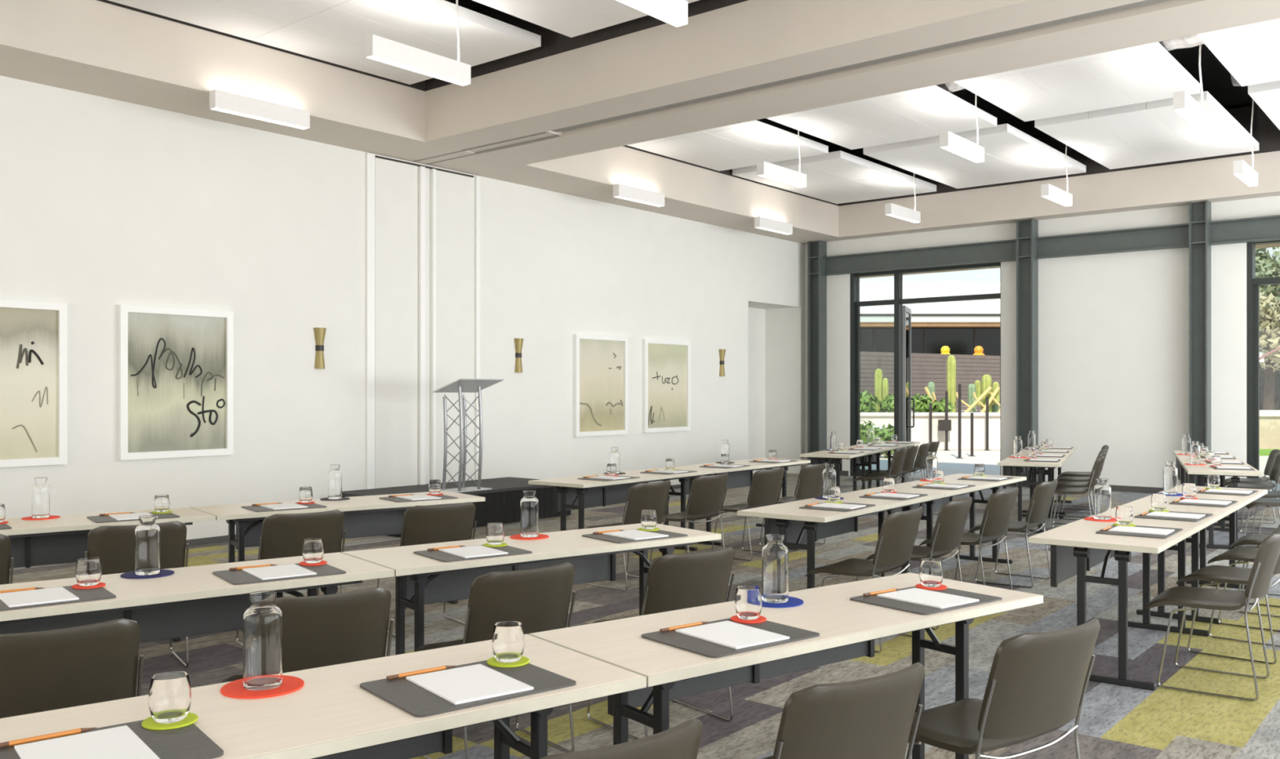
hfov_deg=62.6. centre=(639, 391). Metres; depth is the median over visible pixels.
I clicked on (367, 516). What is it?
folding table
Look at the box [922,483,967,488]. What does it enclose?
pad
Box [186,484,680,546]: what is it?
baseboard
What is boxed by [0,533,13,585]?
chair
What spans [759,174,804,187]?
diffuser
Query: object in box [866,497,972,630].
chair
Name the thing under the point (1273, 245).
trim
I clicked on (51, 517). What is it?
coaster
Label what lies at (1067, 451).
desk mat
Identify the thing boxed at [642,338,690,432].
framed picture
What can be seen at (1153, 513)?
pad
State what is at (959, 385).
patio post
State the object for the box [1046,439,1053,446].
tumbler
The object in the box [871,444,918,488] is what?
chair
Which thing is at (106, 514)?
pencil
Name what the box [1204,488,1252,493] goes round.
pad
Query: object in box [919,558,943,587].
tumbler
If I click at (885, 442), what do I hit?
desk mat
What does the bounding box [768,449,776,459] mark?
tumbler
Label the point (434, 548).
pencil
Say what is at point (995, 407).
cactus
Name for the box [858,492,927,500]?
desk mat
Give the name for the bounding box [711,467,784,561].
chair
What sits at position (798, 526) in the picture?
folding table
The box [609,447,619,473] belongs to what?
carafe
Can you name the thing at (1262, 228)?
beam
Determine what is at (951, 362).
cactus
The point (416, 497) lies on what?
pad
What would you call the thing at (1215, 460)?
tumbler
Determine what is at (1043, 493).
chair
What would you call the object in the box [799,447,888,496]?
folding table
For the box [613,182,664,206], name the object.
soffit light
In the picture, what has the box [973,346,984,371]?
lantern
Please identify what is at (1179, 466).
folding table
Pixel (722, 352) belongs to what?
wall sconce
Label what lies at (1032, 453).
tumbler
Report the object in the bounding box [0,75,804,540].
wall
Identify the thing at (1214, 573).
chair
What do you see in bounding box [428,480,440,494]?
tumbler
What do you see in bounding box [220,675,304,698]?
coaster
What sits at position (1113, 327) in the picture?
wall
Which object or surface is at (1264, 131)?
trim
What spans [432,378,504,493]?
lectern
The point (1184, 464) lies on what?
coaster
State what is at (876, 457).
folding table
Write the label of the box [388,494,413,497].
pencil
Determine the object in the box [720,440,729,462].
carafe
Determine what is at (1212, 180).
beam
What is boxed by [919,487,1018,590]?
chair
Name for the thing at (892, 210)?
pendant light
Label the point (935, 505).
folding table
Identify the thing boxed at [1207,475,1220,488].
tumbler
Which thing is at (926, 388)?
stalk
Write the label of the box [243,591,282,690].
carafe
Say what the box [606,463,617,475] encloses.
tumbler
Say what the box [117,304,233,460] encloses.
framed picture
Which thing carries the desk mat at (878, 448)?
on the folding table at (822, 456)
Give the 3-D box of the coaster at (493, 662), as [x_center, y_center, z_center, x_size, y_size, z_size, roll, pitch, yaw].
[-0.361,0.742,2.892,0.116,0.005,0.116,0,0,39]
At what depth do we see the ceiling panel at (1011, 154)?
14.62 m
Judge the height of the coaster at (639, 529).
0.005 m
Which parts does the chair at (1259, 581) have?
seat, frame, frame, backrest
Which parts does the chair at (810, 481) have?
frame, seat, backrest, frame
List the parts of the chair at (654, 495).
frame, seat, backrest, frame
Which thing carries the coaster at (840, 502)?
on the desk mat at (867, 505)
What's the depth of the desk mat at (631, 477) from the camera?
8.94 m
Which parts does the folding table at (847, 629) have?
leg, leg, hinge knob, modesty panel, under rail, leg, leg, hinge knob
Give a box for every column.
[807,240,826,464]
[1016,217,1038,487]
[1188,200,1211,486]
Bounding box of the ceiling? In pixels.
[444,0,1257,162]
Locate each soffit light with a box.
[209,88,310,129]
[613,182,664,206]
[754,215,792,235]
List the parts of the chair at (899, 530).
frame, seat, frame, backrest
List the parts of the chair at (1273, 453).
seat, frame, frame, backrest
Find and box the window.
[1246,240,1279,478]
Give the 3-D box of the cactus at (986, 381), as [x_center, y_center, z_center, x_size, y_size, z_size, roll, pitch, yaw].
[9.347,0.100,28.400,0.680,1.100,0.240,0,0,39]
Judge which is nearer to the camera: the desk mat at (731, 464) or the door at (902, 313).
the desk mat at (731, 464)
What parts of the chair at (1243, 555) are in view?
seat, frame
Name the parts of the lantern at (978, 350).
lamp shade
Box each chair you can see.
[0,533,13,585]
[0,618,143,718]
[84,520,189,667]
[221,586,393,683]
[235,510,346,646]
[377,502,476,635]
[413,562,576,758]
[540,718,702,758]
[586,480,671,591]
[586,546,734,739]
[649,473,728,562]
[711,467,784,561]
[759,462,827,550]
[762,662,924,758]
[804,506,923,653]
[852,447,906,515]
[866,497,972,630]
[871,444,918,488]
[884,442,929,484]
[897,440,939,484]
[907,617,1100,758]
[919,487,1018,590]
[967,479,1057,588]
[1048,455,1104,530]
[1053,451,1106,524]
[1057,444,1108,511]
[1057,448,1107,517]
[1144,526,1279,702]
[1176,524,1279,664]
[1207,547,1279,632]
[1225,448,1279,520]
[1225,453,1279,528]
[1230,533,1279,608]
[1240,490,1279,536]
[1244,497,1279,546]
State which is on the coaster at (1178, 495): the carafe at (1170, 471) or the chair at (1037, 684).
the carafe at (1170, 471)
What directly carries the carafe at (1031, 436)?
on the coaster
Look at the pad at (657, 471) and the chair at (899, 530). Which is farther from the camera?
the pad at (657, 471)
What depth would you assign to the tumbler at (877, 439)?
14.63 m
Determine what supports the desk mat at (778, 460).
on the folding table at (741, 477)
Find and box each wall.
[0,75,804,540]
[804,195,1279,488]
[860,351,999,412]
[1259,410,1279,448]
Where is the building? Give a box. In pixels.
[859,281,999,412]
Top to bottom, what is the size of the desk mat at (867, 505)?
0.006 m
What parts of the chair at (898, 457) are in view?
seat, frame, backrest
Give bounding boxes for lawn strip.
[1259,448,1279,455]
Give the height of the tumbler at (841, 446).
0.100 m
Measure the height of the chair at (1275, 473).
0.802 m
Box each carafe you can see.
[31,477,49,518]
[134,515,159,575]
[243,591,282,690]
[328,464,342,499]
[520,489,538,537]
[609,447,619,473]
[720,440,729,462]
[761,533,788,603]
[822,463,835,498]
[829,431,836,450]
[867,426,874,444]
[925,452,937,480]
[1013,435,1022,457]
[1027,431,1035,448]
[1093,478,1111,519]
[1163,461,1177,494]
[1182,434,1191,454]
[1190,440,1200,464]
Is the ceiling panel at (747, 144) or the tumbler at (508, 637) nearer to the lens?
the tumbler at (508, 637)
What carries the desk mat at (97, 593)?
on the folding table at (192, 601)
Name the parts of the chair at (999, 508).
seat, frame, frame, backrest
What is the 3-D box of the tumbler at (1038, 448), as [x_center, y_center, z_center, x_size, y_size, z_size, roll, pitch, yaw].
[4.687,0.689,12.386,0.089,0.100,0.089,0,0,25]
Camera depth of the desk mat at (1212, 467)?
10.08 m
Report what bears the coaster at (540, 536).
on the folding table at (420, 581)
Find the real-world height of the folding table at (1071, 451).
0.740 m
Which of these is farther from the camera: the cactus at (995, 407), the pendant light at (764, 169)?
the cactus at (995, 407)
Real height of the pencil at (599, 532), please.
0.011 m
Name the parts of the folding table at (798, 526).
leg, hinge knob, leg, hinge knob, modesty panel, under rail, leg, leg, hinge knob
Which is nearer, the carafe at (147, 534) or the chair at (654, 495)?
the carafe at (147, 534)
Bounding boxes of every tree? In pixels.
[1255,247,1279,324]
[1255,250,1279,330]
[1259,288,1279,410]
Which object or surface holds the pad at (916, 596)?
on the desk mat at (917, 609)
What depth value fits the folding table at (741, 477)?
10.97 m
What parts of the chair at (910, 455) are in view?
frame, seat, backrest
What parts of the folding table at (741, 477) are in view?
leg, leg, modesty panel, under rail, leg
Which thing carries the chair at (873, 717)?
on the floor
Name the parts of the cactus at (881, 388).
arm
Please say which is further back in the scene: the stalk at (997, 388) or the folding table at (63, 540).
the stalk at (997, 388)
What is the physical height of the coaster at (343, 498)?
0.005 m
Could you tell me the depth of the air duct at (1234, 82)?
11.64 m
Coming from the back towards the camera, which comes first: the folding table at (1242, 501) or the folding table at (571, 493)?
the folding table at (571, 493)
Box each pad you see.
[0,586,79,607]
[14,725,159,758]
[108,512,157,520]
[242,564,316,580]
[260,502,307,510]
[395,494,441,500]
[405,664,533,705]
[438,545,507,558]
[588,475,630,479]
[602,529,668,540]
[649,470,688,473]
[675,621,789,648]
[707,464,743,466]
[757,459,790,462]
[811,502,866,509]
[835,451,860,453]
[853,448,878,449]
[870,493,919,497]
[871,444,896,446]
[876,587,978,608]
[889,441,911,443]
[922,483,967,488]
[966,475,1007,479]
[1029,458,1057,461]
[1036,454,1062,456]
[1042,450,1066,452]
[1048,446,1071,448]
[1108,525,1174,535]
[1146,511,1205,519]
[1178,498,1231,505]
[1204,455,1233,457]
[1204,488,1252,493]
[1210,461,1241,463]
[1216,466,1250,469]
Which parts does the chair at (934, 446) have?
frame, backrest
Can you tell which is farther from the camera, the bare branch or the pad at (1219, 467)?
the bare branch
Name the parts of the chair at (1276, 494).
frame, frame, seat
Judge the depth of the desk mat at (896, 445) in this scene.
14.28 m
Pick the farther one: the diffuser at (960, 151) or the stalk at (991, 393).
the stalk at (991, 393)
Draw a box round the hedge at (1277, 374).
[1259,362,1279,410]
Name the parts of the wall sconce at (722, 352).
lamp shade, lamp shade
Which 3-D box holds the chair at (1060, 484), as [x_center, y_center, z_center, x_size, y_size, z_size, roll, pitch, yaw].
[4.950,1.087,11.923,0.598,0.802,0.498,0,0,26]
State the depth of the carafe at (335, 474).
7.26 m
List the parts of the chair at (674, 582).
seat, frame, backrest, frame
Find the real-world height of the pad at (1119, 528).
0.006 m
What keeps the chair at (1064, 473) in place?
on the floor
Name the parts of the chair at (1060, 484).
seat, frame, frame, backrest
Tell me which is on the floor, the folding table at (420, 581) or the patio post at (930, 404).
the folding table at (420, 581)
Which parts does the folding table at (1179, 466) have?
modesty panel, leg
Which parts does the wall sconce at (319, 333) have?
lamp shade, lamp shade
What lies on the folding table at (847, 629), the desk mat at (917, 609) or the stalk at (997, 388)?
the desk mat at (917, 609)
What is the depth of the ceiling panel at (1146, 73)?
11.01 m
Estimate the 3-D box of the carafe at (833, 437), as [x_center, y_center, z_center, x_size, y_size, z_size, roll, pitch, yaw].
[2.446,0.628,13.340,0.094,0.234,0.094,0,0,27]
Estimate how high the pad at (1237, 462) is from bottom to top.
0.006 m
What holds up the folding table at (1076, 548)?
on the floor
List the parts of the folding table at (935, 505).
modesty panel, leg, hinge knob, leg, under rail, leg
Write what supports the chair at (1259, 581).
on the floor
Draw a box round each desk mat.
[0,523,11,529]
[0,586,115,611]
[0,720,223,758]
[86,512,180,523]
[212,563,346,585]
[241,502,326,511]
[360,660,576,717]
[378,494,457,502]
[413,545,532,562]
[577,475,639,481]
[582,529,688,543]
[640,470,697,475]
[640,617,819,658]
[699,464,750,468]
[749,459,797,463]
[799,502,875,511]
[827,451,864,453]
[848,448,882,450]
[849,586,1002,615]
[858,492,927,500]
[867,444,898,447]
[884,442,912,444]
[912,483,975,489]
[957,475,1013,481]
[1024,458,1061,462]
[1035,454,1065,457]
[1042,450,1069,453]
[1048,447,1073,448]
[1095,525,1182,538]
[1133,511,1213,522]
[1168,498,1237,507]
[1196,488,1257,496]
[1200,456,1235,459]
[1205,461,1244,464]
[1209,466,1254,470]
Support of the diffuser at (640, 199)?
attached to the soffit light at (620, 191)
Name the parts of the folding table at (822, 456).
hinge knob, modesty panel, hinge plate, leg, hinge knob, under rail, leg, leg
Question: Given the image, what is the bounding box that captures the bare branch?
[1259,346,1279,359]
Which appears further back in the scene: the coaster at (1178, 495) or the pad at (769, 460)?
the pad at (769, 460)
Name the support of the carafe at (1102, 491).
on the coaster at (1091, 518)
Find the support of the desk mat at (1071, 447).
on the folding table at (1071, 451)
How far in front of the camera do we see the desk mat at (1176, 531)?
5.51 m
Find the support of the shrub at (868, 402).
on the planter
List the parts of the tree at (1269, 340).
crown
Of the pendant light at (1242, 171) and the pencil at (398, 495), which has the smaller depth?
the pencil at (398, 495)
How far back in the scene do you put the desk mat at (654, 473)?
9.60 m
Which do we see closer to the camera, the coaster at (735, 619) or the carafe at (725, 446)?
the coaster at (735, 619)
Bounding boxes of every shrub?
[860,390,880,412]
[860,419,876,443]
[874,422,893,457]
[879,394,893,412]
[911,393,934,412]
[932,398,953,412]
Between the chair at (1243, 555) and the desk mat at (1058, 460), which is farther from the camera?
the desk mat at (1058, 460)
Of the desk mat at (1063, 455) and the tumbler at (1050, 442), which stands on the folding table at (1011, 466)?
the desk mat at (1063, 455)
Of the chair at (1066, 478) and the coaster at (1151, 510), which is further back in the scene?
the chair at (1066, 478)
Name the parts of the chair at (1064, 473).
seat, frame, frame, backrest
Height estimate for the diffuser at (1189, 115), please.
0.009 m
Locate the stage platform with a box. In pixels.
[342,477,570,537]
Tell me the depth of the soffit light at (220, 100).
9.61 m
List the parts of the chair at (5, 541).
frame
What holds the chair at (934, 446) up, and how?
on the floor
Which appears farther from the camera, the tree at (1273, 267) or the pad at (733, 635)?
the tree at (1273, 267)
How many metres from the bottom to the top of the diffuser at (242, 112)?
0.009 m
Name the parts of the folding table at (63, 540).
modesty panel, under rail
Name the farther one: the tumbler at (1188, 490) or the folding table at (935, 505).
the folding table at (935, 505)
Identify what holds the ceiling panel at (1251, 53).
attached to the trim at (1264, 131)
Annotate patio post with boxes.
[928,403,932,443]
[937,391,951,450]
[955,384,963,458]
[968,413,975,456]
[983,397,990,450]
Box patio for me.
[860,449,1279,498]
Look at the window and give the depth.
14.57 m
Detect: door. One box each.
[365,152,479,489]
[849,262,1000,478]
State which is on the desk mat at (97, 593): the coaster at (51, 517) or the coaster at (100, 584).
the coaster at (100, 584)
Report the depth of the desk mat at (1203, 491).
7.67 m
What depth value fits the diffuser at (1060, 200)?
14.43 m
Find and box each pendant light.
[364,0,471,86]
[614,0,688,27]
[756,129,806,187]
[884,173,920,222]
[939,94,984,163]
[1040,145,1072,206]
[1173,44,1208,130]
[1233,98,1257,186]
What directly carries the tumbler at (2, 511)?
on the coaster
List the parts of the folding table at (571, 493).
hinge knob, leg, leg, hinge knob, modesty panel, under rail, leg, leg, hinge knob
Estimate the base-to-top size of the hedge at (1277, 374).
2.884 m
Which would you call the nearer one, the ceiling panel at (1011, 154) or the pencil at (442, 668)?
the pencil at (442, 668)
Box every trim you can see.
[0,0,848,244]
[97,0,1279,205]
[412,0,1166,164]
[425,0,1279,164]
[859,243,1279,278]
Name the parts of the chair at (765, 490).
frame, seat, frame, backrest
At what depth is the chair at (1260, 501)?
9.90 m
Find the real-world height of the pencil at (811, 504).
0.011 m
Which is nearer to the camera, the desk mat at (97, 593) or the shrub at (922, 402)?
the desk mat at (97, 593)
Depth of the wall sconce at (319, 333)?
11.21 m
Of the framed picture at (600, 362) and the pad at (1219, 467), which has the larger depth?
the framed picture at (600, 362)
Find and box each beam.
[822,214,1279,275]
[838,151,1279,239]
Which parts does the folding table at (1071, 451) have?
modesty panel, leg, leg, leg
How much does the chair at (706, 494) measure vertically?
0.802 m
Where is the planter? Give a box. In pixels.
[860,412,999,449]
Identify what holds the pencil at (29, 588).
on the desk mat at (97, 593)
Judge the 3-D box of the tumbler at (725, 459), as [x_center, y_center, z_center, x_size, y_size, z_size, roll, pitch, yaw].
[0.865,0.689,10.701,0.089,0.100,0.089,0,0,38]
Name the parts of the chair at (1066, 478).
seat, frame, frame, backrest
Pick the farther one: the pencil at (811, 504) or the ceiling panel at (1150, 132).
the ceiling panel at (1150, 132)
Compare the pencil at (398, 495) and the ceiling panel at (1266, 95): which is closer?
the pencil at (398, 495)
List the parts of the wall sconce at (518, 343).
lamp shade, lamp shade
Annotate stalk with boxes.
[924,386,936,402]
[955,386,991,412]
[973,386,999,412]
[990,391,999,412]
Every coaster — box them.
[21,515,60,519]
[71,582,106,589]
[120,569,174,578]
[142,712,198,730]
[151,511,172,513]
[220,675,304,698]
[296,501,315,504]
[298,560,327,565]
[320,497,350,501]
[426,493,443,495]
[483,542,506,546]
[487,656,529,667]
[510,533,549,540]
[638,528,659,531]
[730,615,766,623]
[761,596,803,608]
[814,496,844,500]
[825,501,843,503]
[915,583,946,590]
[920,479,944,481]
[1084,516,1116,521]
[1112,523,1135,526]
[1148,509,1168,511]
[1155,493,1182,496]
[1184,463,1206,465]
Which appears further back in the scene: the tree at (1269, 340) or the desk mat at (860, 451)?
the tree at (1269, 340)
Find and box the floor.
[8,473,1279,758]
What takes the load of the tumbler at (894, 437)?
on the coaster
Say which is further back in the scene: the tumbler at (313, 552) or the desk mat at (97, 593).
the tumbler at (313, 552)
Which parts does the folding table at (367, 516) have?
hinge knob, leg, leg, hinge knob, modesty panel, under rail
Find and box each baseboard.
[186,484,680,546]
[840,470,1163,493]
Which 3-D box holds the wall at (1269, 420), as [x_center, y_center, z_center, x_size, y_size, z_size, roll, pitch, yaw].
[17.089,0.990,27.000,7.200,1.000,0.440,0,0,0]
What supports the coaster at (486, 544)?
on the desk mat at (437, 555)
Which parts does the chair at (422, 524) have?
frame, backrest, frame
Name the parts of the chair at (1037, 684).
frame, seat, frame, backrest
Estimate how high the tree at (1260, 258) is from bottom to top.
7.528 m
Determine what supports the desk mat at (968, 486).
on the folding table at (935, 505)
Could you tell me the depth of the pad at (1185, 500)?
7.04 m
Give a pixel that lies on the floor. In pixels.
(1116, 722)
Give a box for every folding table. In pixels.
[0,506,215,642]
[0,552,394,643]
[0,634,646,758]
[190,490,484,630]
[341,523,721,655]
[528,467,713,551]
[528,573,1043,758]
[674,457,810,546]
[737,488,945,589]
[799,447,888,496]
[844,440,919,489]
[870,473,1026,573]
[997,453,1069,533]
[1022,446,1076,515]
[1028,506,1225,690]
[1120,485,1267,624]
[1173,450,1242,526]
[1179,459,1262,549]
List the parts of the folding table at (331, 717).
modesty panel, under rail, leg, leg, hinge knob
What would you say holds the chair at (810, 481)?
on the floor
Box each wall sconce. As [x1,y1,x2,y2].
[313,327,326,368]
[514,338,523,372]
[719,349,725,376]
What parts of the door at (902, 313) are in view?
frame, pane, pull handle, transom pane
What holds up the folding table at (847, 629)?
on the floor
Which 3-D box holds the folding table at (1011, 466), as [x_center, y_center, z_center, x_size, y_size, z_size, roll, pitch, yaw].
[4.416,1.120,11.756,0.610,0.740,1.883,0,0,25]
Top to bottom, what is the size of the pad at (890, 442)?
0.006 m
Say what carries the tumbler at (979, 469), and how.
on the coaster
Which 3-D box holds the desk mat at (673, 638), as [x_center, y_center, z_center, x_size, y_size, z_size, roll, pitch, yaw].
[0.277,0.747,3.222,0.450,0.006,0.340,0,0,-38]
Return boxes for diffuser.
[211,107,307,128]
[367,55,468,85]
[615,195,662,206]
[757,226,790,234]
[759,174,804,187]
[887,213,917,222]
[940,146,982,162]
[1043,195,1071,206]
[1174,108,1207,129]
[1235,173,1257,186]
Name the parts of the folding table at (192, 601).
modesty panel, under rail, leg, hinge knob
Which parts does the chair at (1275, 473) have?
seat, frame, frame, backrest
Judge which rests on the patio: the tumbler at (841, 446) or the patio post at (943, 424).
the patio post at (943, 424)
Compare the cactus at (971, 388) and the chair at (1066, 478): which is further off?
the cactus at (971, 388)
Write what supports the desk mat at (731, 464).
on the folding table at (741, 477)
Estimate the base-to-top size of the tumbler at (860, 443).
0.100 m
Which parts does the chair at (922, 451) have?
seat, frame, backrest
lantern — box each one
[940,346,950,395]
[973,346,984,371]
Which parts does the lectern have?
leg, leg, leg, plate, plate, leg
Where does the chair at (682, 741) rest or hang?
on the floor
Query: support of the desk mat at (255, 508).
on the folding table at (367, 516)
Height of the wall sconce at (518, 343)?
0.435 m
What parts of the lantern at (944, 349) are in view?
lamp shade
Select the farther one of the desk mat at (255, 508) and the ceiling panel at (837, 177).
the ceiling panel at (837, 177)
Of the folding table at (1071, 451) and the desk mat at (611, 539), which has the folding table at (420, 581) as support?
the desk mat at (611, 539)
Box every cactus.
[874,368,888,412]
[927,382,935,400]
[946,355,955,412]
[967,383,976,412]
[974,374,999,412]
[991,386,999,412]
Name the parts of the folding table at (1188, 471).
modesty panel, leg, leg, leg, hinge plate, leg, hinge knob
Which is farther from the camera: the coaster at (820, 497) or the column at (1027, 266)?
the column at (1027, 266)
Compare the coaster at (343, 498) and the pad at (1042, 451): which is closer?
the coaster at (343, 498)
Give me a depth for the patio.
21.94 m
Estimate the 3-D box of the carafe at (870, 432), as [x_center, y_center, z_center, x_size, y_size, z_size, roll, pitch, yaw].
[3.286,0.628,14.993,0.094,0.234,0.094,0,0,27]
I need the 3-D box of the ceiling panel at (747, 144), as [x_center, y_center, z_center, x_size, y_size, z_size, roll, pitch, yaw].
[0.615,-3.265,13.311,1.799,0.100,3.894,0,0,39]
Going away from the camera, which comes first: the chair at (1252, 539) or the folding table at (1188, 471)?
the chair at (1252, 539)
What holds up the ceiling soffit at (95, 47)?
attached to the wall at (106, 203)
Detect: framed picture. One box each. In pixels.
[0,299,67,467]
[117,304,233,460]
[573,333,627,436]
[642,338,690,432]
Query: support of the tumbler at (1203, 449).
on the coaster
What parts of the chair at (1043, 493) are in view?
frame, seat, frame, backrest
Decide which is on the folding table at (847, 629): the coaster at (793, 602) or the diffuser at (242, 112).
the coaster at (793, 602)
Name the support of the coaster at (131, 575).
on the folding table at (192, 601)
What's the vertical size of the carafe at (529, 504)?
0.234 m
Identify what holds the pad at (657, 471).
on the desk mat at (654, 473)
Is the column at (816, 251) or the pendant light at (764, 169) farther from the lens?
the column at (816, 251)
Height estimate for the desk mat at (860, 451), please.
0.006 m
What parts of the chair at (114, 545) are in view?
backrest, frame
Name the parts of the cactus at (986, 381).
arm, arm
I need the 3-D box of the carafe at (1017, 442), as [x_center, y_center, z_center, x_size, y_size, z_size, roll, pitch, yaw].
[4.277,0.628,11.919,0.094,0.234,0.094,0,0,25]
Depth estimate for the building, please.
46.30 m
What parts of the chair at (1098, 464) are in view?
frame, seat, frame, backrest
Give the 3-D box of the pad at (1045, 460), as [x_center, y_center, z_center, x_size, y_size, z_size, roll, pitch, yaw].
[4.358,0.741,11.370,0.280,0.006,0.216,0,0,25]
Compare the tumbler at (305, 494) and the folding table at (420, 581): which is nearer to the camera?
the folding table at (420, 581)
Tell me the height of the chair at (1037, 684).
0.802 m
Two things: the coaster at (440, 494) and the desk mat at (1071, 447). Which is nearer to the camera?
the coaster at (440, 494)
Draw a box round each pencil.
[0,587,44,593]
[0,727,96,747]
[99,512,135,515]
[229,564,276,570]
[252,502,282,506]
[386,665,455,679]
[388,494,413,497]
[426,545,464,551]
[592,529,624,533]
[659,622,708,632]
[804,502,819,506]
[862,588,900,596]
[1100,526,1111,531]
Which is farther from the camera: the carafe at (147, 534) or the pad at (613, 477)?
the pad at (613, 477)
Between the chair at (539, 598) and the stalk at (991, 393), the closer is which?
the chair at (539, 598)
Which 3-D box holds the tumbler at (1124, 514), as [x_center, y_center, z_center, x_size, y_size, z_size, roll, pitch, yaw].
[2.685,0.689,5.840,0.089,0.100,0.089,0,0,38]
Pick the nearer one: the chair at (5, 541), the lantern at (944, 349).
the chair at (5, 541)
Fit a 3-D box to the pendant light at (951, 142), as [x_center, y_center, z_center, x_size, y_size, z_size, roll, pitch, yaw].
[3.549,-3.255,11.584,0.100,1.310,1.000,0,0,39]
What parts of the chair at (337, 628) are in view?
seat, backrest, frame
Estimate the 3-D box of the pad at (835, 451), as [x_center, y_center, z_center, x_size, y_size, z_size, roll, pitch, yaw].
[2.519,0.741,12.810,0.280,0.006,0.216,0,0,25]
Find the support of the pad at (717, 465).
on the desk mat at (731, 464)
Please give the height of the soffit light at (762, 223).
0.257 m
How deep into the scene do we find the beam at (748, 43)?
8.87 m
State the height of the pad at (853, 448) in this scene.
0.006 m
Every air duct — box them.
[936,34,1204,92]
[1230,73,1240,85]
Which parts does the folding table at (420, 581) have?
leg, hinge knob, leg, modesty panel, under rail, leg, hinge knob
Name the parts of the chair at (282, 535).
frame, backrest, frame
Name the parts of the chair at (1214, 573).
seat, frame, frame, backrest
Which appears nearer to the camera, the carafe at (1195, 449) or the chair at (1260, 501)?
the chair at (1260, 501)
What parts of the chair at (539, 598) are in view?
seat, frame, backrest, frame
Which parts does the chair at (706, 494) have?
frame, seat, frame, backrest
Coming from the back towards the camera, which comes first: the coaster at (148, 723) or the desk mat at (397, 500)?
the desk mat at (397, 500)
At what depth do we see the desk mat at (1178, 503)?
6.95 m
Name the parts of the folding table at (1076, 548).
leg, hinge knob, modesty panel, hinge knob, leg, leg, leg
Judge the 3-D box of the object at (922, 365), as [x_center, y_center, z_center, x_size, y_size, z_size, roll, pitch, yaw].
[8.986,0.189,31.536,8.552,2.602,0.113,0,0,-36]
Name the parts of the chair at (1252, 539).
seat, frame, frame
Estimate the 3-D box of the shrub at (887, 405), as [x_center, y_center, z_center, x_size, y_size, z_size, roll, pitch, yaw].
[6.781,0.365,28.299,0.762,0.638,0.720,0,0,-8]
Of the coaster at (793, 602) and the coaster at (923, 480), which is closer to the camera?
the coaster at (793, 602)
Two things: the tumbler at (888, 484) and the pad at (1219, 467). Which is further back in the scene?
the pad at (1219, 467)
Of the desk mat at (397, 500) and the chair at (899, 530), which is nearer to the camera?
the chair at (899, 530)
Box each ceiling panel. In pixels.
[108,0,541,84]
[472,0,698,37]
[627,120,828,171]
[732,150,936,204]
[766,84,996,149]
[863,123,1085,188]
[954,41,1199,121]
[1034,90,1258,168]
[1196,17,1279,86]
[1248,80,1279,129]
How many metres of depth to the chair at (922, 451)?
13.82 m
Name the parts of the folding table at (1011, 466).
modesty panel, leg, hinge knob, hinge plate, leg, leg, hinge knob, leg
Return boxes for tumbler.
[0,503,5,522]
[75,557,102,586]
[148,671,191,724]
[153,494,169,512]
[298,486,312,502]
[302,537,324,563]
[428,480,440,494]
[485,522,504,545]
[492,621,524,662]
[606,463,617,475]
[640,509,657,529]
[665,458,675,469]
[720,453,729,464]
[734,585,762,620]
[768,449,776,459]
[826,486,840,502]
[837,442,844,451]
[856,440,863,447]
[875,436,881,444]
[882,478,894,492]
[891,434,897,441]
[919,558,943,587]
[933,470,944,483]
[973,463,984,475]
[1027,448,1036,458]
[1034,445,1042,453]
[1040,441,1048,449]
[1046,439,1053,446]
[1115,506,1133,524]
[1151,493,1166,511]
[1182,483,1196,498]
[1200,446,1208,455]
[1205,450,1214,460]
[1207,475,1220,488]
[1211,455,1221,466]
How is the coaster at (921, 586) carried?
on the desk mat at (917, 609)
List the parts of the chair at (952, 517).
frame, seat, frame, backrest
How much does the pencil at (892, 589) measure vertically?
0.011 m
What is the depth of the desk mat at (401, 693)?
2.62 m
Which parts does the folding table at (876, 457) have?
leg, modesty panel, leg, leg, leg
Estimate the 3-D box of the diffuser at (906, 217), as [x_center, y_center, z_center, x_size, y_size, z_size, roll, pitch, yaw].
[3.963,-2.607,15.866,0.088,0.009,0.988,0,0,39]
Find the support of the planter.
on the patio
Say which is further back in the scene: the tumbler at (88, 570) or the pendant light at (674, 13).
the pendant light at (674, 13)
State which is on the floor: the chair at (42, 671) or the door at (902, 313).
the chair at (42, 671)
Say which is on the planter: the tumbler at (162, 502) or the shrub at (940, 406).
the shrub at (940, 406)
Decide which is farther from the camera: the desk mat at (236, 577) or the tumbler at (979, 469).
the tumbler at (979, 469)
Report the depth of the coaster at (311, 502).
6.96 m
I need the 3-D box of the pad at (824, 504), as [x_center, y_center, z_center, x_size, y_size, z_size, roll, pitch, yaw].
[1.284,0.741,6.806,0.280,0.006,0.216,0,0,36]
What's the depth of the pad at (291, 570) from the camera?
4.30 m
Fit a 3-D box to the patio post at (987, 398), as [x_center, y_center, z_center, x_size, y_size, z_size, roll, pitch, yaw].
[8.771,0.825,26.600,0.160,1.350,0.160,0,0,0]
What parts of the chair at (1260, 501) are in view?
frame, seat, frame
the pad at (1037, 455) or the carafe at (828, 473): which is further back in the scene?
the pad at (1037, 455)
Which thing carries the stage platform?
on the floor
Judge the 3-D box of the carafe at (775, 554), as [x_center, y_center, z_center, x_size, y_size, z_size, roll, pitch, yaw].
[0.480,0.628,3.744,0.094,0.234,0.094,0,0,-37]
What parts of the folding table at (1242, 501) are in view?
leg, leg, leg, leg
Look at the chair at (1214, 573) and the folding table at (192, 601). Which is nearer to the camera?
the folding table at (192, 601)

